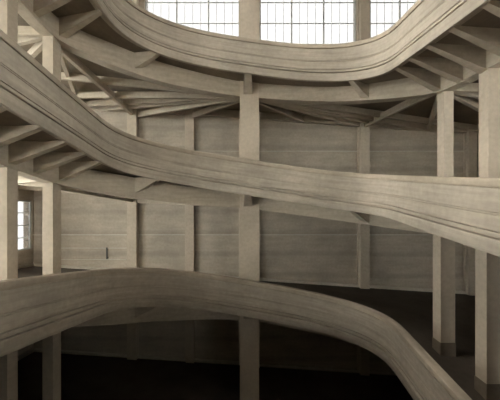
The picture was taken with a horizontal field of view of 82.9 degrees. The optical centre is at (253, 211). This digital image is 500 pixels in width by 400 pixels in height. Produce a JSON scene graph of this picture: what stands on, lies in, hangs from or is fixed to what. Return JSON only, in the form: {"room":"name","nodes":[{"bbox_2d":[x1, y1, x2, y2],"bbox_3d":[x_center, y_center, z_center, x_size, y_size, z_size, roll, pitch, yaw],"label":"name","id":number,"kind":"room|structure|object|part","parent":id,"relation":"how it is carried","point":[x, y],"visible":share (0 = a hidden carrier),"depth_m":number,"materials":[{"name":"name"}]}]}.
{"room":"parking garage","nodes":[
{"label":"parking garage","id":0,"kind":"room"},
{"bbox_2d":[18,189,33,355],"bbox_3d":[-11.125,0.050,4.500,0.450,23.900,19.000,0,0,0],"label":"wall","id":1,"kind":"structure","parent":0,"point":[24,256],"depth_m":13.69,"materials":[{"name":"paint"}]},
{"bbox_2d":[18,200,30,250],"bbox_3d":[-11.000,0.665,13.365,0.080,2.370,1.130,0,0,0],"label":"window","id":2,"kind":"structure","parent":1,"relation":"in","point":[24,206],"depth_m":13.60,"materials":[{"name":"glass"}]},
{"bbox_2d":[34,0,462,370],"bbox_3d":[0.000,0.050,14.225,22.700,23.900,0.450,0,0,0],"label":"wall","id":3,"kind":"structure","parent":0,"point":[395,260],"depth_m":14.00,"materials":[{"name":"paint"}]},
{"bbox_2d":[61,248,125,248],"bbox_3d":[-8.300,1.820,13.975,4.000,0.040,0.050,0,0,0],"label":"trim","id":4,"kind":"structure","parent":3,"relation":"attached to","point":[61,248],"depth_m":13.95,"materials":[{"name":"concrete"}]},
{"bbox_2d":[61,259,126,259],"bbox_3d":[-8.300,2.380,13.975,4.000,0.040,0.050,0,0,0],"label":"trim","id":5,"kind":"structure","parent":3,"relation":"attached to","point":[61,259],"depth_m":13.95,"materials":[{"name":"concrete"}]},
{"bbox_2d":[127,0,138,359],"bbox_3d":[-5.955,0.050,13.850,0.530,23.900,0.300,0,0,0],"label":"pilaster","id":6,"kind":"object","parent":3,"relation":"attached to","point":[132,120],"visible":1,"depth_m":13.70,"materials":[{"name":"concrete"}]},
{"bbox_2d":[185,109,194,362],"bbox_3d":[-3.155,3.300,13.880,0.470,17.400,0.240,0,0,0],"label":"pilaster","id":7,"kind":"object","parent":3,"relation":"attached to","point":[189,120],"visible":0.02,"depth_m":13.76,"materials":[{"name":"concrete"}]},
{"bbox_2d":[145,0,238,36],"bbox_3d":[-3.050,-8.830,14.100,4.740,5.200,0.080,0,0,0],"label":"window","id":8,"kind":"structure","parent":3,"relation":"in","point":[216,16],"depth_m":14.12,"materials":[{"name":"glass"}]},
{"bbox_3d":[-3.050,-8.830,14.100,4.740,5.200,0.080,0,0,0],"label":"frame","id":9,"kind":"part","parent":8,"relation":"part of","materials":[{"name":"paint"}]},
{"bbox_2d":[33,234,432,234],"bbox_3d":[0.000,1.160,13.975,21.800,0.050,0.050,0,0,0],"label":"trim","id":10,"kind":"structure","parent":3,"relation":"attached to","point":[33,234],"depth_m":13.95,"materials":[{"name":"concrete"}]},
{"bbox_2d":[0,263,484,399],"bbox_3d":[-0.001,3.237,4.531,21.878,5.800,19.062,0,0,0],"label":"ramp","id":11,"kind":"object","parent":3,"relation":"attached to","point":[394,323],"visible":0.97,"depth_m":9.13,"materials":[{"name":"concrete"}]},
{"bbox_2d":[239,0,259,367],"bbox_3d":[-0.235,0.050,13.875,1.020,23.900,0.250,0,0,0],"label":"pilaster","id":12,"kind":"object","parent":3,"relation":"attached to","point":[239,0],"visible":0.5,"depth_m":13.75,"materials":[{"name":"concrete"}]},
{"bbox_2d":[0,29,499,256],"bbox_3d":[-0.001,-0.963,4.531,21.878,5.800,19.062,0,0,0],"label":"ramp","id":13,"kind":"object","parent":3,"relation":"attached to","point":[48,134],"visible":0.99,"depth_m":8.05,"materials":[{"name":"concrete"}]},
{"bbox_2d":[18,0,499,132],"bbox_3d":[-0.001,-5.163,4.531,21.878,5.800,19.062,0,0,0],"label":"ramp","id":14,"kind":"object","parent":3,"relation":"attached to","point":[117,55],"visible":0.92,"depth_m":9.48,"materials":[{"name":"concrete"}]},
{"bbox_2d":[260,0,355,43],"bbox_3d":[2.675,-8.830,14.100,4.790,5.200,0.080,0,0,0],"label":"window","id":15,"kind":"structure","parent":3,"relation":"in","point":[286,21],"depth_m":14.12,"materials":[{"name":"glass"}]},
{"bbox_2d":[200,151,463,151],"bbox_3d":[0.000,-2.960,13.975,21.800,0.050,0.050,0,0,0],"label":"trim","id":16,"kind":"structure","parent":3,"relation":"attached to","point":[200,151],"depth_m":13.95,"materials":[{"name":"concrete"}]},
{"bbox_2d":[357,0,369,375],"bbox_3d":[5.345,0.050,13.850,0.510,23.900,0.300,0,0,0],"label":"pilaster","id":17,"kind":"object","parent":3,"relation":"attached to","point":[363,6],"visible":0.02,"depth_m":13.70,"materials":[{"name":"concrete"}]},
{"bbox_2d":[370,0,417,37],"bbox_3d":[8.020,-8.830,14.100,4.560,5.200,0.080,0,0,0],"label":"window","id":18,"kind":"structure","parent":3,"relation":"in","point":[384,14],"depth_m":14.12,"materials":[{"name":"glass"}]},
{"bbox_3d":[8.020,-8.830,14.100,4.560,5.200,0.080,0,0,0],"label":"frame","id":19,"kind":"part","parent":18,"relation":"part of","materials":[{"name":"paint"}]},
{"bbox_2d":[463,130,476,295],"bbox_3d":[10.585,0.050,13.860,0.470,23.900,0.280,0,0,0],"label":"pilaster","id":20,"kind":"object","parent":3,"relation":"attached to","point":[469,138],"visible":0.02,"depth_m":13.72,"materials":[{"name":"concrete"}]},
{"bbox_2d":[477,133,478,177],"bbox_3d":[11.125,0.050,4.500,0.450,23.900,19.000,0,0,0],"label":"wall","id":21,"kind":"structure","parent":0,"point":[477,133],"depth_m":13.77,"materials":[{"name":"paint"}]},
{"bbox_3d":[0.000,12.150,4.500,22.700,0.300,19.900,0,0,0],"label":"floor","id":22,"kind":"structure","parent":0,"visible":0},
{"bbox_2d":[0,0,17,399],"bbox_3d":[-5.950,0.500,6.790,0.344,23.000,0.324,0,0,0],"label":"pillar","id":23,"kind":"structure","parent":22,"relation":"on","point":[8,8],"depth_m":6.71,"materials":[{"name":"concrete"}]},
{"bbox_2d":[42,36,60,399],"bbox_3d":[-5.910,0.500,8.280,0.324,23.000,0.364,0,0,0],"label":"pillar","id":24,"kind":"structure","parent":22,"relation":"on","point":[51,48],"depth_m":8.11,"materials":[{"name":"concrete"}]},
{"bbox_2d":[240,0,258,399],"bbox_3d":[-0.170,0.500,10.820,0.744,23.000,0.464,0,0,0],"label":"pillar","id":25,"kind":"structure","parent":22,"relation":"on","point":[249,9],"depth_m":10.60,"materials":[{"name":"concrete"}]},
{"bbox_2d":[432,91,455,356],"bbox_3d":[5.620,0.500,8.380,0.444,23.000,0.384,0,0,0],"label":"pillar","id":26,"kind":"structure","parent":22,"relation":"on","point":[443,339],"depth_m":8.25,"materials":[{"name":"concrete"}]},
{"bbox_2d":[474,68,499,399],"bbox_3d":[5.620,0.500,6.750,0.444,23.000,0.364,0,0,0],"label":"pillar","id":27,"kind":"structure","parent":22,"relation":"on","point":[487,266],"depth_m":6.62,"materials":[{"name":"concrete"}]}
]}

